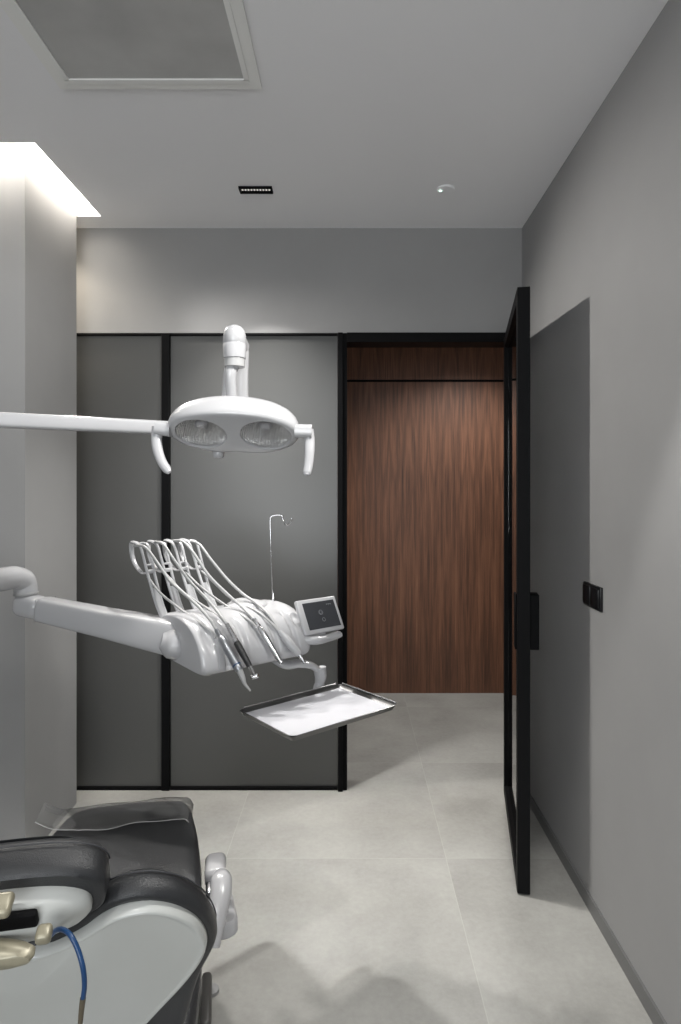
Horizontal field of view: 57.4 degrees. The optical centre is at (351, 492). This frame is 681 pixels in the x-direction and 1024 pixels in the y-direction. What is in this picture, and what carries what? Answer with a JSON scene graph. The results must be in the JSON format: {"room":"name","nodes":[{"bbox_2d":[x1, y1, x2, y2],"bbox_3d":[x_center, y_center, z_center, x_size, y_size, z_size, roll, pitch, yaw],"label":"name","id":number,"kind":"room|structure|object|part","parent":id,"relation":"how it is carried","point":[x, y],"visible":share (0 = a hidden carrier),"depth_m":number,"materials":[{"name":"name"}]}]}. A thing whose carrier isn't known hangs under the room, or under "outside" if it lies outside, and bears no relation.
{"room":"dental clinic","nodes":[
{"label":"dental clinic","id":0,"kind":"room"},
{"bbox_2d":[0,148,76,840],"bbox_3d":[-1.807,-0.070,2.733,0.986,3.100,0.467,0,0,0],"label":"wall pier","id":1,"kind":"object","parent":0,"point":[38,217],"visible":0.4,"depth_m":2.59,"materials":[{"name":"grey paint"}]},
{"bbox_2d":[77,333,337,790],"bbox_3d":[-1.184,0.342,3.119,2.225,2.276,0.062,0,0,0],"label":"glass wall","id":2,"kind":"structure","parent":0,"point":[146,720],"depth_m":3.11,"materials":[{"name":"grey glass"}]},
{"bbox_3d":[-1.622,0.340,3.125,1.350,2.251,0.030,0,0,0],"label":"glass panel","id":3,"kind":"part","parent":2,"relation":"part of","materials":[{"name":"grey glass"}]},
{"bbox_3d":[-0.927,0.343,3.119,0.040,2.273,0.062,0,0,0],"label":"post","id":4,"kind":"part","parent":2,"relation":"part of","materials":[{"name":"black metal"}]},
{"bbox_3d":[-1.184,-0.791,3.123,2.225,0.011,0.054,0,0,0],"label":"rail","id":5,"kind":"part","parent":2,"relation":"part of","materials":[{"name":"black metal"}]},
{"bbox_3d":[-1.184,1.473,3.123,2.225,0.014,0.054,0,0,0],"label":"rail","id":6,"kind":"part","parent":2,"relation":"part of","materials":[{"name":"black metal"}]},
{"bbox_3d":[-0.489,0.340,3.125,0.835,2.251,0.030,0,0,0],"label":"glass panel","id":7,"kind":"part","parent":2,"relation":"part of","materials":[{"name":"grey glass"}]},
{"bbox_2d":[77,228,521,332],"bbox_3d":[-0.726,-1.059,3.150,3.147,0.523,0.100,0,0,0],"label":"wall","id":8,"kind":"structure","parent":0,"point":[130,280],"depth_m":3.10,"materials":[{"name":"grey paint"}]},
{"bbox_2d":[338,332,505,791],"bbox_3d":[0.388,0.342,3.145,0.916,2.275,0.130,0,0,0],"label":"trim","id":9,"kind":"structure","parent":8,"relation":"attached to","point":[349,339],"depth_m":3.08,"materials":[{"name":"black metal"}]},
{"bbox_2d":[0,0,667,227],"bbox_3d":[-0.726,-1.355,0.450,3.347,0.070,5.500,0,0,0],"label":"ceiling","id":10,"kind":"structure","parent":0,"point":[362,109],"depth_m":2.17,"materials":[{"name":"white paint"}]},
{"bbox_2d":[0,0,261,88],"bbox_3d":[-0.619,-1.313,1.688,0.653,0.014,0.657,0,0,0],"label":"ceiling hatch","id":11,"kind":"object","parent":10,"relation":"attached to","point":[81,44],"visible":1,"depth_m":1.81,"materials":[{"name":"white metal"}]},
{"bbox_2d":[238,186,272,193],"bbox_3d":[-0.417,-1.315,2.700,0.144,0.010,0.052,0,0,0],"label":"recessed light","id":12,"kind":"object","parent":10,"relation":"in","point":[242,189],"visible":1,"depth_m":2.70,"materials":[{"name":"black metal"}]},
{"bbox_2d":[436,184,454,193],"bbox_3d":[0.406,-1.313,2.700,0.080,0.012,0.080,0,0,0],"label":"ceiling sensor","id":13,"kind":"object","parent":10,"relation":"attached to","point":[443,189],"visible":1,"depth_m":2.69,"materials":[{"name":"white paint"}]},
{"bbox_2d":[48,693,652,1023],"bbox_3d":[-0.100,1.530,1.200,4.600,0.100,7.000,0,0,0],"label":"floor","id":14,"kind":"structure","parent":0,"point":[391,897],"depth_m":2.28,"materials":[{"name":"tile"}]},
{"bbox_2d":[0,797,237,1023],"bbox_3d":[-0.560,0.973,1.371,0.598,1.015,1.306,0,0,-9],"label":"dental chair","id":15,"kind":"object","parent":14,"relation":"on","point":[119,925],"depth_m":0.89,"materials":[{"name":"grey leather"}]},
{"bbox_3d":[-0.452,0.564,0.761,0.127,0.034,0.031,0,0,0],"label":"bracket knob","id":16,"kind":"part","parent":15,"relation":"part of","materials":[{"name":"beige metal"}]},
{"bbox_2d":[0,836,109,912],"bbox_3d":[-0.456,0.523,0.829,0.252,0.113,0.095,0,0,-12],"label":"cushion","id":17,"kind":"object","parent":15,"relation":"on","point":[43,874],"depth_m":0.81,"materials":[{"name":"grey leather"}]},
{"bbox_3d":[-0.710,0.987,1.883,0.441,0.093,0.221,0,0,-12],"label":"foot cover","id":18,"kind":"part","parent":15,"relation":"part of","materials":[{"name":"clear plastic"}]},
{"bbox_2d":[28,868,216,1023],"bbox_3d":[-0.484,0.798,0.965,0.538,0.516,0.291,0,0,-12],"label":"cushion","id":19,"kind":"object","parent":15,"relation":"on","point":[145,939],"depth_m":0.89,"materials":[{"name":"grey leather"}]},
{"bbox_3d":[-0.599,1.019,1.508,0.470,0.108,0.987,0,0,-12],"label":"seat","id":20,"kind":"part","parent":15,"relation":"part of","materials":[{"name":"grey leather"}]},
{"bbox_3d":[-0.358,0.990,1.633,0.055,0.050,0.100,0,0,-12],"label":"armrest","id":21,"kind":"part","parent":15,"relation":"part of","materials":[{"name":"grey plastic"}]},
{"bbox_2d":[0,514,343,688],"bbox_3d":[-0.876,0.590,1.959,1.642,1.780,0.789,0,0,-33],"label":"dental delivery unit","id":22,"kind":"object","parent":14,"relation":"on","point":[177,636],"visible":0.84,"depth_m":2.05,"materials":[{"name":"grey plastic"}]},
{"bbox_3d":[-0.785,0.439,2.068,0.627,0.150,0.108,0,0,20],"label":"spring arm","id":23,"kind":"part","parent":22,"relation":"part of","materials":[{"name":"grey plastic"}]},
{"bbox_2d":[0,324,314,475],"bbox_3d":[-0.721,-0.250,1.627,1.232,0.412,0.257,0,0,-11],"label":"lamp","id":24,"kind":"object","parent":22,"relation":"attached to","point":[233,421],"visible":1,"depth_m":1.65,"materials":[{"name":"grey plastic"}]},
{"bbox_3d":[-0.822,-0.186,1.609,1.044,0.045,0.061,0,0,-23],"label":"horizontal arm","id":25,"kind":"part","parent":24,"relation":"part of","materials":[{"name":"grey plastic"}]},
{"bbox_3d":[-0.503,-0.120,1.645,0.064,0.142,0.057,0,0,0],"label":"handle","id":26,"kind":"part","parent":24,"relation":"part of","materials":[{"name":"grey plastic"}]},
{"bbox_3d":[-0.403,-0.184,1.666,0.032,0.024,0.034,0,0,0],"label":"bulb","id":27,"kind":"part","parent":24,"relation":"part of","materials":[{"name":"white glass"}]},
{"bbox_3d":[-0.374,-0.112,1.745,0.032,0.028,0.032,0,0,0],"label":"sensor knob","id":28,"kind":"part","parent":24,"relation":"part of","materials":[{"name":"grey plastic"}]},
{"bbox_3d":[-0.325,-0.279,1.699,0.038,0.145,0.063,0,0,0],"label":"suspension rod","id":29,"kind":"part","parent":24,"relation":"part of","materials":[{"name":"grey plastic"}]},
{"bbox_3d":[-0.230,-0.180,1.666,0.032,0.024,0.034,0,0,0],"label":"bulb","id":30,"kind":"part","parent":24,"relation":"part of","materials":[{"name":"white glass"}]},
{"bbox_3d":[-0.125,-0.114,1.645,0.054,0.139,0.057,0,0,0],"label":"handle","id":31,"kind":"part","parent":24,"relation":"part of","materials":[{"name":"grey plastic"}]},
{"bbox_2d":[133,544,250,690],"bbox_3d":[-0.531,0.371,1.962,0.602,0.396,0.031,0,0,39],"label":"syringe","id":32,"kind":"object","parent":22,"relation":"attached to","point":[226,647],"visible":0.99,"depth_m":1.86,"materials":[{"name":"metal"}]},
{"bbox_2d":[151,541,258,679],"bbox_3d":[-0.494,0.358,2.014,0.578,0.384,0.047,0,0,41],"label":"dental handpiece","id":33,"kind":"object","parent":22,"relation":"attached to","point":[231,631],"visible":0.95,"depth_m":1.92,"materials":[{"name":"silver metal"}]},
{"bbox_2d":[172,539,282,663],"bbox_3d":[-0.440,0.346,2.078,0.553,0.366,0.037,0,0,37],"label":"dental handpiece","id":34,"kind":"object","parent":22,"relation":"attached to","point":[262,633],"visible":0.99,"depth_m":2.02,"materials":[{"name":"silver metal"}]},
{"bbox_2d":[190,540,305,663],"bbox_3d":[-0.388,0.357,2.119,0.562,0.371,0.051,0,0,35],"label":"dental handpiece","id":35,"kind":"object","parent":22,"relation":"attached to","point":[290,644],"visible":0.95,"depth_m":2.03,"materials":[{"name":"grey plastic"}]},
{"bbox_2d":[272,659,326,688],"bbox_3d":[-0.151,0.603,2.090,0.287,0.161,0.161,0,0,0],"label":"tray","id":36,"kind":"object","parent":22,"relation":"on","point":[320,673],"depth_m":2.10,"materials":[{"name":"grey plastic"}]},
{"bbox_2d":[240,683,396,740],"bbox_3d":[-0.101,0.661,1.908,0.410,0.024,0.291,0,0,-41],"label":"tray","id":37,"kind":"object","parent":22,"relation":"on","point":[304,714],"visible":1,"depth_m":1.91,"materials":[{"name":"grey metal"}]},
{"bbox_3d":[-0.107,0.487,2.101,0.196,0.039,0.068,0,0,-30],"label":"grab handle","id":38,"kind":"part","parent":22,"relation":"part of","materials":[{"name":"grey plastic"}]},
{"bbox_2d":[200,972,218,1023],"bbox_3d":[-0.413,1.450,1.766,0.050,0.060,0.204,0,0,-5],"label":"foot pedal","id":39,"kind":"object","parent":14,"relation":"on","point":[209,989],"visible":0.99,"depth_m":1.76,"materials":[{"name":"grey"}]},
{"bbox_2d":[347,348,503,692],"bbox_3d":[-0.100,0.080,4.650,4.600,2.800,0.100,0,0,0],"label":"wall","id":40,"kind":"structure","parent":0,"point":[425,460],"depth_m":4.60,"materials":[{"name":"brown wood"}]},
{"bbox_2d":[347,380,503,381],"bbox_3d":[-0.100,-0.832,4.636,4.600,0.037,0.048,0,0,0],"label":"trim","id":41,"kind":"structure","parent":40,"relation":"attached to","point":[347,380],"depth_m":4.61,"materials":[{"name":"black metal"}]},
{"bbox_2d":[522,0,680,1023],"bbox_3d":[0.897,0.080,0.450,0.100,2.800,5.500,0,0,0],"label":"wall","id":42,"kind":"structure","parent":0,"point":[601,247],"depth_m":1.98,"materials":[{"name":"grey paint"}]},
{"bbox_2d":[504,286,538,894],"bbox_3d":[0.715,0.358,2.675,0.087,2.232,0.798,0,0,10],"label":"door","id":43,"kind":"structure","parent":42,"relation":"in","point":[521,606],"depth_m":2.30,"materials":[{"name":"black metal"}]},
{"bbox_3d":[0.702,-0.733,2.678,0.046,0.050,0.698,0,0,10],"label":"rail","id":44,"kind":"part","parent":43,"relation":"part of","materials":[{"name":"black metal"}]},
{"bbox_3d":[0.702,1.449,2.678,0.046,0.050,0.698,0,0,10],"label":"rail","id":45,"kind":"part","parent":43,"relation":"part of","materials":[{"name":"black metal"}]},
{"bbox_3d":[0.702,0.358,2.678,0.008,2.130,0.694,0,0,10],"label":"glass pane","id":46,"kind":"part","parent":43,"relation":"part of","materials":[{"name":"grey glass"}]},
{"bbox_3d":[0.652,0.477,2.328,0.087,0.205,0.057,0,0,10],"label":"handle","id":47,"kind":"part","parent":43,"relation":"part of","materials":[{"name":"black metal"}]},
{"bbox_2d":[583,581,602,611],"bbox_3d":[0.840,0.361,2.178,0.014,0.082,0.155,0,0,0],"label":"wall switch","id":48,"kind":"object","parent":42,"relation":"attached to","point":[592,594],"visible":1,"depth_m":2.15,"materials":[{"name":"black plastic"}]},
{"bbox_2d":[530,793,666,1023],"bbox_3d":[0.843,1.453,0.420,0.008,0.054,5.240,0,0,0],"label":"baseboard","id":49,"kind":"structure","parent":42,"relation":"attached to","point":[645,998],"depth_m":2.08,"materials":[{"name":"grey"}]},
{"bbox_3d":[-1.668,-1.535,2.643,1.464,0.290,1.113,0,0,0],"label":"cove","id":50,"kind":"object","parent":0,"visible":0},
{"bbox_2d":[0,143,87,201],"bbox_3d":[-1.744,-1.390,2.657,1.093,0.008,0.618,0,0,0],"label":"light","id":51,"kind":"object","parent":50,"relation":"attached to","point":[33,149],"visible":0.26,"depth_m":2.64,"materials":[{"name":"white plastic"}]},
{"bbox_2d":[0,143,24,147],"bbox_3d":[-1.802,-1.390,2.423,0.976,0.008,0.151,0,0,0],"label":"diffuser","id":52,"kind":"object","parent":51,"relation":"attached to","point":[2,145],"depth_m":2.48,"materials":[{"name":"white plastic"}]}
]}

